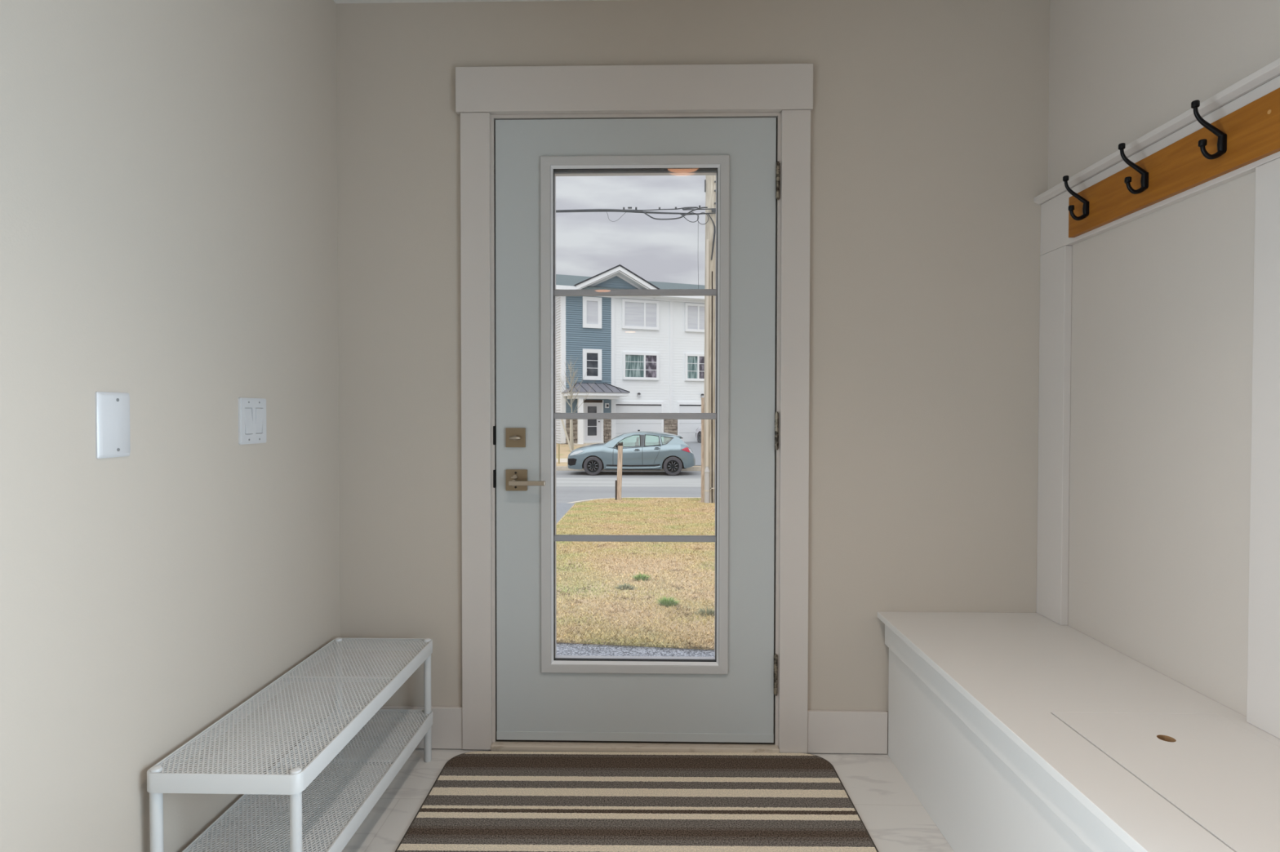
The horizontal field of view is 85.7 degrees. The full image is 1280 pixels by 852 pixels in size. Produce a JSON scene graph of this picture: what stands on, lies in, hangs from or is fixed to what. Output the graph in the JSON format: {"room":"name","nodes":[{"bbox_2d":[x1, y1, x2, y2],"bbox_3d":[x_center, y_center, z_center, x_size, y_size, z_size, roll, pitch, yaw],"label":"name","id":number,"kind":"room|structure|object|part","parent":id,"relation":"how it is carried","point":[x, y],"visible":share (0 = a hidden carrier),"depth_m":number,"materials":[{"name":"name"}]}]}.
{"room":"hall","nodes":[
{"label":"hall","id":0,"kind":"room"},
{"bbox_2d":[0,0,340,851],"bbox_3d":[-1.166,-0.104,-2.697,0.150,2.594,9.900,0,1,1],"label":"wall","id":1,"kind":"structure","parent":0,"point":[169,241],"depth_m":1.43,"materials":[{"name":"beige paint"}]},
{"bbox_2d":[94,391,130,458],"bbox_3d":[-1.000,-0.002,1.312,0.009,0.124,0.079,0,1,1],"label":"blank wall plate","id":2,"kind":"object","parent":1,"relation":"attached to","point":[113,439],"visible":1,"depth_m":1.30,"materials":[{"name":"grey plastic"}]},
{"bbox_2d":[238,397,266,444],"bbox_3d":[-0.990,-0.013,1.767,0.010,0.116,0.116,0,1,1],"label":"light switch","id":3,"kind":"object","parent":1,"relation":"attached to","point":[251,411],"visible":1,"depth_m":1.76,"materials":[{"name":"white plastic"}]},
{"bbox_2d":[202,724,335,851],"bbox_3d":[-1.085,1.072,-2.680,0.014,0.136,9.876,0,1,1],"label":"baseboard","id":4,"kind":"structure","parent":1,"relation":"attached to","point":[335,725],"depth_m":1.75,"materials":[{"name":"beige paint"}]},
{"bbox_2d":[333,0,588,3],"bbox_3d":[0.050,-1.340,-2.744,2.280,0.120,9.900,0,1,1],"label":"ceiling","id":5,"kind":"structure","parent":0,"point":[335,1],"depth_m":2.22,"materials":[{"name":"white paint"}]},
{"bbox_2d":[246,747,954,851],"bbox_3d":[0.048,1.169,-2.701,2.280,0.050,9.900,0,1,1],"label":"floor","id":6,"kind":"structure","parent":0,"point":[895,820],"depth_m":1.94,"materials":[{"name":"tile"}]},
{"bbox_2d":[146,637,432,851],"bbox_3d":[-0.820,0.871,1.780,0.316,0.388,0.830,0,1,1],"label":"shoe rack","id":7,"kind":"object","parent":6,"relation":"on","point":[162,778],"visible":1,"depth_m":1.64,"materials":[{"name":"white metal"}]},
{"bbox_3d":[-0.970,0.878,1.385,0.022,0.388,0.022,0,1,1],"label":"leg","id":8,"kind":"part","parent":7,"relation":"part of","materials":[{"name":"white metal"}]},
{"bbox_2d":[155,639,427,774],"bbox_3d":[-0.820,0.685,1.777,0.311,0.002,0.825,0,1,1],"label":"shelf","id":9,"kind":"object","parent":7,"relation":"attached to","point":[392,682],"depth_m":1.66,"materials":[{"name":"white metal"}]},
{"bbox_3d":[-0.687,0.878,1.379,0.022,0.388,0.022,0,1,1],"label":"leg","id":10,"kind":"part","parent":7,"relation":"part of","materials":[{"name":"white metal"}]},
{"bbox_2d":[184,710,429,851],"bbox_3d":[-0.820,0.913,1.781,0.311,0.002,0.825,0,1,1],"label":"shelf","id":11,"kind":"object","parent":7,"relation":"attached to","point":[393,764],"depth_m":1.69,"materials":[{"name":"white metal"}]},
{"bbox_3d":[-0.820,0.929,1.782,0.316,0.038,0.830,0,1,1],"label":"shelf frame","id":12,"kind":"part","parent":7,"relation":"part of","materials":[{"name":"white metal"}]},
{"bbox_3d":[-0.953,0.864,2.182,0.022,0.388,0.022,0,1,1],"label":"leg","id":13,"kind":"part","parent":7,"relation":"part of","materials":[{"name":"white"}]},
{"bbox_3d":[-0.670,0.865,2.176,0.022,0.388,0.022,0,1,1],"label":"leg","id":14,"kind":"part","parent":7,"relation":"part of","materials":[{"name":"white metal"}]},
{"bbox_2d":[395,751,878,851],"bbox_3d":[-0.007,1.061,1.842,1.206,0.007,0.770,0,1,1],"label":"doormat","id":15,"kind":"object","parent":6,"relation":"on","point":[479,801],"visible":1,"depth_m":1.93,"materials":[{"name":"brown fabric"}]},
{"bbox_2d":[877,612,1279,851],"bbox_3d":[1.008,0.847,1.214,0.528,0.460,2.020,0,1,1],"label":"storage bench","id":16,"kind":"object","parent":6,"relation":"on","point":[1013,732],"visible":0.98,"depth_m":1.48,"materials":[{"name":"white paint"}]},
{"bbox_3d":[0.785,0.856,1.212,0.016,0.441,2.006,0,1,1],"label":"panel","id":17,"kind":"part","parent":16,"relation":"part of","materials":[{"name":"white paint"}]},
{"bbox_3d":[1.045,0.629,1.065,0.348,0.018,0.810,0,1,1],"label":"lid","id":18,"kind":"part","parent":16,"relation":"part of","materials":[{"name":"white paint"}]},
{"bbox_2d":[336,0,1049,753],"bbox_3d":[0.157,-0.190,2.305,2.580,2.594,0.160,0,1,1],"label":"wall","id":19,"kind":"structure","parent":0,"point":[930,118],"depth_m":2.21,"materials":[{"name":"beige paint"}]},
{"bbox_2d":[342,705,462,749],"bbox_3d":[-0.782,0.987,2.259,0.407,0.136,0.014,0,1,1],"label":"baseboard","id":20,"kind":"structure","parent":19,"relation":"attached to","point":[446,726],"depth_m":2.25,"materials":[{"name":"beige paint"}]},
{"bbox_2d":[460,112,492,750],"bbox_3d":[-0.530,0.025,2.234,0.094,2.058,0.019,0,1,1],"label":"trim","id":21,"kind":"structure","parent":19,"relation":"attached to","point":[475,127],"depth_m":2.22,"materials":[{"name":"beige paint"}]},
{"bbox_2d":[455,62,813,114],"bbox_3d":[-0.021,-1.076,2.202,1.138,0.142,0.023,0,1,1],"label":"trim","id":22,"kind":"structure","parent":19,"relation":"attached to","point":[731,87],"depth_m":2.19,"materials":[{"name":"beige paint"}]},
{"bbox_2d":[490,111,781,753],"bbox_3d":[-0.015,0.026,2.280,0.935,2.064,0.206,0,1,1],"label":"door","id":23,"kind":"structure","parent":19,"relation":"in","point":[543,700],"depth_m":2.23,"materials":[{"name":"grey paint"}]},
{"bbox_3d":[-0.474,0.031,2.248,0.006,0.062,0.013,0,1,1],"label":"strike plate","id":24,"kind":"part","parent":23,"relation":"part of","materials":[{"name":"black metal"}]},
{"bbox_3d":[-0.474,0.172,2.250,0.006,0.059,0.013,0,1,1],"label":"strike plate","id":25,"kind":"part","parent":23,"relation":"part of","materials":[{"name":"black metal"}]},
{"bbox_3d":[-0.401,0.176,2.242,0.070,0.069,0.011,0,1,1],"label":"lever handle","id":26,"kind":"part","parent":23,"relation":"part of","materials":[{"name":"brown metal"}]},
{"bbox_3d":[-0.359,0.182,2.212,0.116,0.021,0.050,0,1,1],"label":"lever","id":27,"kind":"part","parent":23,"relation":"part of","materials":[{"name":"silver metal"}]},
{"bbox_3d":[-0.018,-0.032,2.230,0.608,1.675,0.013,0,1,1],"label":"lite frame","id":28,"kind":"part","parent":23,"relation":"part of","materials":[{"name":"grey paint"}]},
{"bbox_3d":[-0.015,-0.032,2.277,0.550,1.622,0.024,0,1,1],"label":"frame","id":29,"kind":"part","parent":23,"relation":"part of","materials":[{"name":"white"}]},
{"bbox_2d":[777,109,810,753],"bbox_3d":[0.495,0.026,2.212,0.091,2.058,0.019,0,1,1],"label":"trim","id":30,"kind":"structure","parent":19,"relation":"attached to","point":[795,175],"depth_m":2.20,"materials":[{"name":"beige paint"}]},
{"bbox_2d":[807,710,887,754],"bbox_3d":[0.668,0.989,2.228,0.258,0.136,0.014,0,1,1],"label":"baseboard","id":31,"kind":"structure","parent":19,"relation":"attached to","point":[851,732],"depth_m":2.22,"materials":[{"name":"beige paint"}]},
{"bbox_2d":[1048,0,1279,717],"bbox_3d":[1.264,-0.101,-2.749,0.150,2.594,9.900,0,1,1],"label":"wall","id":32,"kind":"structure","parent":0,"point":[1162,300],"depth_m":1.69,"materials":[{"name":"beige paint"}]},
{"bbox_2d":[1036,245,1072,625],"bbox_3d":[1.283,0.030,2.138,0.022,1.142,0.134,0,1,1],"label":"trim","id":33,"kind":"structure","parent":32,"relation":"attached to","point":[1055,265],"depth_m":2.12,"materials":[{"name":"beige paint"}]},
{"bbox_2d":[1033,57,1279,204],"bbox_3d":[1.252,-0.698,1.192,0.044,0.022,2.000,0,1,1],"label":"trim","id":34,"kind":"structure","parent":32,"relation":"attached to","point":[1270,71],"depth_m":1.61,"materials":[{"name":"beige paint"}]},
{"bbox_2d":[1040,75,1279,255],"bbox_3d":[1.263,-0.606,1.194,0.022,0.161,2.000,0,1,1],"label":"trim","id":35,"kind":"structure","parent":32,"relation":"attached to","point":[1055,211],"depth_m":1.74,"materials":[{"name":"beige paint"}]},
{"bbox_2d":[1062,87,1279,237],"bbox_3d":[1.210,-0.612,1.241,0.086,0.150,1.550,0,1,1],"label":"coat rack","id":36,"kind":"object","parent":32,"relation":"attached to","point":[1251,133],"visible":1,"depth_m":1.57,"materials":[{"name":"brown wood"}]},
{"bbox_3d":[1.190,-0.692,1.926,0.015,0.014,0.015,0,1,1],"label":"hook knob","id":37,"kind":"part","parent":36,"relation":"part of","materials":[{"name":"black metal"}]},
{"bbox_3d":[1.206,-0.610,1.927,0.015,0.014,0.015,0,1,1],"label":"hook knob","id":38,"kind":"part","parent":36,"relation":"part of","materials":[{"name":"black metal"}]},
{"bbox_3d":[1.185,-0.688,1.695,0.015,0.014,0.015,0,1,1],"label":"hook knob","id":39,"kind":"part","parent":36,"relation":"part of","materials":[{"name":"black metal"}]},
{"bbox_3d":[1.201,-0.606,1.696,0.015,0.014,0.015,0,1,1],"label":"hook knob","id":40,"kind":"part","parent":36,"relation":"part of","materials":[{"name":"black metal"}]},
{"bbox_3d":[1.180,-0.683,1.464,0.015,0.014,0.015,0,1,1],"label":"hook knob","id":41,"kind":"part","parent":36,"relation":"part of","materials":[{"name":"black metal"}]},
{"bbox_3d":[1.196,-0.602,1.466,0.015,0.014,0.015,0,1,1],"label":"hook knob","id":42,"kind":"part","parent":36,"relation":"part of","materials":[{"name":"black metal"}]},
{"bbox_2d":[1246,157,1279,739],"bbox_3d":[1.266,0.044,1.349,0.022,1.142,0.138,0,1,1],"label":"trim","id":43,"kind":"structure","parent":32,"relation":"attached to","point":[1263,704],"depth_m":1.38,"materials":[{"name":"beige paint"}]},
{"label":"outside","id":44,"kind":"structure","parent":0,"visible":0},
{"bbox_2d":[555,443,584,458],"bbox_3d":[0.906,0.947,45.220,60.000,0.503,34.050,0,1,1],"label":"lawn","id":45,"kind":"structure","parent":44,"point":[565,451],"depth_m":30.99,"materials":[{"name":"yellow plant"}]},
{"bbox_2d":[555,356,595,451],"bbox_3d":[-3.077,-1.014,30.813,1.760,4.319,1.413,1,1,35],"label":"sapling","id":46,"kind":"object","parent":45,"relation":"on","point":[571,443],"visible":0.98,"depth_m":30.77,"materials":[{"name":"brown plant"}]},
{"bbox_2d":[555,264,704,446],"bbox_3d":[1.331,-3.767,40.745,15.520,9.680,11.932,0,1,-21],"label":"townhouse","id":47,"kind":"structure","parent":45,"relation":"on","point":[643,354],"depth_m":35.22,"materials":[{"name":"white plastic"}]},
{"bbox_3d":[-2.866,-0.205,33.179,0.230,2.210,0.220,0,1,-21],"label":"porch post","id":48,"kind":"part","parent":47,"relation":"part of","materials":[{"name":"white wood"}]},
{"bbox_3d":[-2.408,-3.079,34.580,0.710,1.270,0.054,0,1,-21],"label":"pane","id":49,"kind":"part","parent":47,"relation":"part of","materials":[{"name":"clear glass"}]},
{"bbox_3d":[-2.405,-5.679,34.535,0.710,1.270,0.054,0,1,-21],"label":"pane","id":50,"kind":"part","parent":47,"relation":"part of","materials":[{"name":"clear glass"}]},
{"bbox_3d":[-2.397,-0.253,34.539,0.470,1.460,0.008,0,1,-21],"label":"door glass","id":51,"kind":"part","parent":47,"relation":"part of","materials":[{"name":"grey glass"}]},
{"bbox_3d":[-2.368,-0.184,34.588,0.840,1.880,0.060,0,1,-21],"label":"entrance door","id":52,"kind":"part","parent":47,"relation":"part of","materials":[{"name":"white wood"}]},
{"bbox_3d":[-2.359,-0.254,34.579,1.070,2.260,0.160,0,1,-21],"label":"door frame","id":53,"kind":"part","parent":47,"relation":"part of","materials":[{"name":"white wood"}]},
{"bbox_3d":[0.038,-3.078,35.508,1.798,1.218,0.054,0,1,-21],"label":"pane","id":54,"kind":"part","parent":47,"relation":"part of","materials":[{"name":"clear glass"}]},
{"bbox_3d":[0.021,-5.727,35.455,1.824,1.304,0.054,0,1,-21],"label":"pane","id":55,"kind":"part","parent":47,"relation":"part of","materials":[{"name":"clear glass"}]},
{"bbox_3d":[0.562,-3.080,35.675,0.699,1.218,0.004,0,1,-21],"label":"pane","id":56,"kind":"part","parent":47,"relation":"part of","materials":[{"name":"grey glass"}]},
{"bbox_3d":[3.273,-3.116,36.734,1.758,1.258,0.054,0,1,-21],"label":"pane","id":57,"kind":"part","parent":47,"relation":"part of","materials":[{"name":"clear glass"}]},
{"bbox_3d":[3.271,-5.745,36.687,1.754,1.304,0.054,0,1,-21],"label":"pane","id":58,"kind":"part","parent":47,"relation":"part of","materials":[{"name":"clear glass"}]},
{"bbox_3d":[3.596,-3.117,36.825,1.089,1.258,0.005,0,1,-21],"label":"pane","id":59,"kind":"part","parent":47,"relation":"part of","materials":[{"name":"grey glass"}]},
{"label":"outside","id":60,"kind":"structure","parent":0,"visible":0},
{"bbox_2d":[555,502,574,524],"bbox_3d":[-4.894,1.539,9.742,7.930,0.896,11.750,0,1,1],"label":"driveway","id":61,"kind":"structure","parent":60,"point":[562,508],"depth_m":13.82,"materials":[{"name":"concrete"}]},
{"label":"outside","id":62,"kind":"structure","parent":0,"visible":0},
{"bbox_2d":[622,442,657,444],"bbox_3d":[-0.076,1.208,30.890,2.721,0.554,10.409,0,1,1],"label":"driveway","id":63,"kind":"structure","parent":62,"point":[624,443],"depth_m":34.32,"materials":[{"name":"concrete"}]},
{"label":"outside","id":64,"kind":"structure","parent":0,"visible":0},
{"bbox_2d":[684,441,701,466],"bbox_3d":[3.191,1.201,31.475,2.737,0.555,11.720,0,1,1],"label":"driveway","id":65,"kind":"structure","parent":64,"point":[695,446],"depth_m":31.03,"materials":[{"name":"concrete"}]},
{"bbox_2d":[695,426,701,443],"bbox_3d":[4.327,0.215,34.250,1.840,1.502,4.472,0,1,-21],"label":"car","id":66,"kind":"object","parent":65,"relation":"on","point":[698,434],"visible":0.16,"depth_m":35.32,"materials":[{"name":"white paint"}]},
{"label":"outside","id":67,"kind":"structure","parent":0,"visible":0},
{"bbox_2d":[556,643,714,657],"bbox_3d":[0.002,1.281,3.194,18.000,0.166,1.560,0,1,1],"label":"path","id":68,"kind":"structure","parent":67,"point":[562,649],"depth_m":3.67,"materials":[{"name":"grey gravel"}]},
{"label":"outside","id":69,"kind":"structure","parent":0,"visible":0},
{"bbox_2d":[555,497,715,650],"bbox_3d":[5.300,1.543,10.004,13.700,0.918,12.988,0,1,1],"label":"lawn","id":70,"kind":"structure","parent":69,"point":[622,499],"depth_m":5.57,"materials":[{"name":"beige plant"}]},
{"bbox_2d":[615,441,622,500],"bbox_3d":[-0.488,1.049,16.158,0.178,1.364,0.135,0,1,1],"label":"wooden post","id":71,"kind":"object","parent":70,"relation":"on","point":[619,482],"visible":1,"depth_m":16.11,"materials":[{"name":"brown wood"}]},
{"bbox_2d":[613,583,635,590],"bbox_3d":[-0.111,1.236,5.319,0.201,0.041,0.186,0,1,1],"label":"grass tuft","id":72,"kind":"object","parent":70,"relation":"on","point":[624,587],"visible":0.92,"depth_m":5.32,"materials":[{"name":"yellow"}]},
{"bbox_2d":[555,497,715,649],"bbox_3d":[1.663,1.455,10.035,6.405,0.793,13.008,0,1,1],"label":"grass blades","id":73,"kind":"object","parent":70,"relation":"on","point":[649,505],"visible":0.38,"depth_m":6.03,"materials":[{"name":"beige plant"}]},
{"bbox_2d":[631,572,651,581],"bbox_3d":[0.007,1.243,5.702,0.188,0.064,0.181,0,1,1],"label":"grass tuft","id":74,"kind":"object","parent":70,"relation":"on","point":[643,577],"visible":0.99,"depth_m":5.70,"materials":[{"name":"green plant"}]},
{"bbox_2d":[655,595,680,607],"bbox_3d":[0.192,1.192,4.719,0.184,0.075,0.175,1,1,33],"label":"grass tuft","id":75,"kind":"object","parent":70,"relation":"on","point":[664,602],"visible":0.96,"depth_m":4.72,"materials":[{"name":"green plant"}]},
{"bbox_2d":[693,606,714,617],"bbox_3d":[0.429,1.191,4.439,0.187,0.051,0.185,-1,1,-40],"label":"grass tuft","id":76,"kind":"object","parent":70,"relation":"on","point":[701,611],"visible":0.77,"depth_m":4.45,"materials":[{"name":"yellow"}]},
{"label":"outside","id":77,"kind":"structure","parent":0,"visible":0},
{"bbox_2d":[555,458,567,462],"bbox_3d":[0.526,1.453,27.570,60.000,0.222,1.270,0,1,1],"label":"sidewalk","id":78,"kind":"structure","parent":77,"point":[562,460],"depth_m":27.50,"materials":[{"name":"concrete"}]},
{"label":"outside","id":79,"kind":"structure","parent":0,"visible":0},
{"bbox_2d":[555,471,701,502],"bbox_3d":[0.376,1.817,20.587,60.000,0.150,10.250,0,1,1],"label":"street","id":80,"kind":"structure","parent":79,"point":[563,494],"depth_m":19.22,"materials":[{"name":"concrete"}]},
{"bbox_2d":[555,466,701,471],"bbox_3d":[0.482,1.638,25.539,60.000,0.275,0.160,0,1,1],"label":"kerb","id":81,"kind":"object","parent":80,"relation":"on","point":[557,468],"visible":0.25,"depth_m":25.48,"materials":[{"name":"concrete"}]},
{"bbox_2d":[555,477,701,487],"bbox_3d":[0.389,1.729,21.211,60.000,0.004,2.700,0,1,1],"label":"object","id":82,"kind":"object","parent":80,"relation":"on","point":[560,482],"visible":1,"depth_m":21.03,"materials":[{"name":"grey asphalt"}]},
{"bbox_2d":[567,431,695,475],"bbox_3d":[-0.287,0.928,24.340,4.472,1.502,1.840,0,1,1],"label":"hatchback car","id":83,"kind":"object","parent":80,"relation":"on","point":[673,455],"visible":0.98,"depth_m":23.51,"materials":[{"name":"blue paint"}]},
{"bbox_2d":[568,458,576,466],"bbox_3d":[-2.341,1.235,23.665,0.419,0.261,0.066,1,1,38],"label":"vent","id":84,"kind":"object","parent":83,"relation":"attached to","point":[571,462],"depth_m":23.63,"materials":[{"name":"black plastic"}]},
{"bbox_3d":[0.181,0.467,25.007,2.900,0.535,0.236,0,1,1],"label":"frame","id":85,"kind":"part","parent":83,"relation":"part of","materials":[{"name":"blue paint"}]},
{"bbox_3d":[0.152,0.491,23.643,2.900,0.535,0.236,0,1,1],"label":"frame","id":86,"kind":"part","parent":83,"relation":"part of","materials":[{"name":"blue paint"}]},
{"bbox_2d":[682,447,689,452],"bbox_3d":[1.593,0.814,23.526,0.371,0.176,0.083,0,1,-25],"label":"tail lamp","id":87,"kind":"object","parent":83,"relation":"attached to","point":[684,449],"depth_m":23.51,"materials":[{"name":"red plastic"}]},
{"bbox_2d":[570,497,701,503],"bbox_3d":[1.769,1.828,16.399,21.042,0.175,1.087,0,1,-4],"label":"kerb","id":88,"kind":"object","parent":80,"relation":"on","point":[580,501],"visible":0.16,"depth_m":16.75,"materials":[{"name":"concrete"}]},
{"bbox_2d":[701,175,715,503],"bbox_3d":[1.593,-3.016,15.556,0.397,9.700,0.433,0,1,1],"label":"utility pole","id":89,"kind":"object","parent":80,"relation":"on","point":[708,402],"visible":0.6,"depth_m":15.46,"materials":[{"name":"brown wood"}]},
{"bbox_2d":[555,208,715,215],"bbox_3d":[-1.726,-4.926,15.439,22.002,0.434,0.068,0,1,1],"label":"cable","id":90,"kind":"object","parent":89,"relation":"attached to","point":[575,210],"visible":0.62,"depth_m":15.39,"materials":[{"name":"black plastic"}]},
{"bbox_2d":[639,206,707,219],"bbox_3d":[0.745,-4.732,15.339,1.514,0.285,0.030,0,1,1],"label":"cable","id":91,"kind":"object","parent":90,"relation":"hanging from","point":[703,206],"visible":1,"depth_m":15.33,"materials":[{"name":"grey plastic"}]},
{"bbox_2d":[680,212,698,222],"bbox_3d":[1.100,-4.655,15.353,0.426,0.241,0.016,0,1,1],"label":"wire loop","id":92,"kind":"object","parent":90,"relation":"hanging from","point":[691,212],"visible":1,"depth_m":15.35,"materials":[{"name":"grey rubber"}]},
{"bbox_2d":[697,212,708,224],"bbox_3d":[1.403,-4.628,15.367,0.254,0.274,0.014,0,1,1],"label":"ring","id":93,"kind":"object","parent":90,"relation":"hanging from","point":[701,212],"visible":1,"depth_m":15.36,"materials":[{"name":"grey"}]},
{"bbox_2d":[622,206,715,210],"bbox_3d":[-1.726,-5.000,15.468,22.001,0.369,0.024,0,1,1],"label":"wire","id":94,"kind":"object","parent":89,"relation":"attached to","point":[688,207],"visible":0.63,"depth_m":15.40,"materials":[{"name":"grey"}]},
{"bbox_2d":[697,222,698,288],"bbox_3d":[1.307,-3.819,15.443,0.019,1.500,0.007,0,1,1],"label":"hanging wire","id":95,"kind":"object","parent":89,"relation":"hanging from","point":[698,222],"visible":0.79,"depth_m":15.45,"materials":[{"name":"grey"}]},
{"bbox_3d":[1.460,-5.380,15.443,0.028,0.270,0.028,0,1,1],"label":"dead rod","id":96,"kind":"part","parent":89,"relation":"part of","materials":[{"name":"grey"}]},
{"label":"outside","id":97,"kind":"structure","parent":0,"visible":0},
{"bbox_2d":[555,462,701,466],"bbox_3d":[0.498,1.537,26.277,60.000,0.179,1.320,0,1,1],"label":"verge","id":98,"kind":"structure","parent":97,"point":[557,464],"depth_m":26.10,"materials":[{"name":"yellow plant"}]},
{"bbox_2d":[558,444,559,463],"bbox_3d":[-3.116,1.071,26.527,0.060,0.760,0.040,0,1,1],"label":"marker stake","id":99,"kind":"object","parent":98,"relation":"on","point":[558,444],"visible":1,"depth_m":26.50,"materials":[{"name":"beige wood"}]}
]}

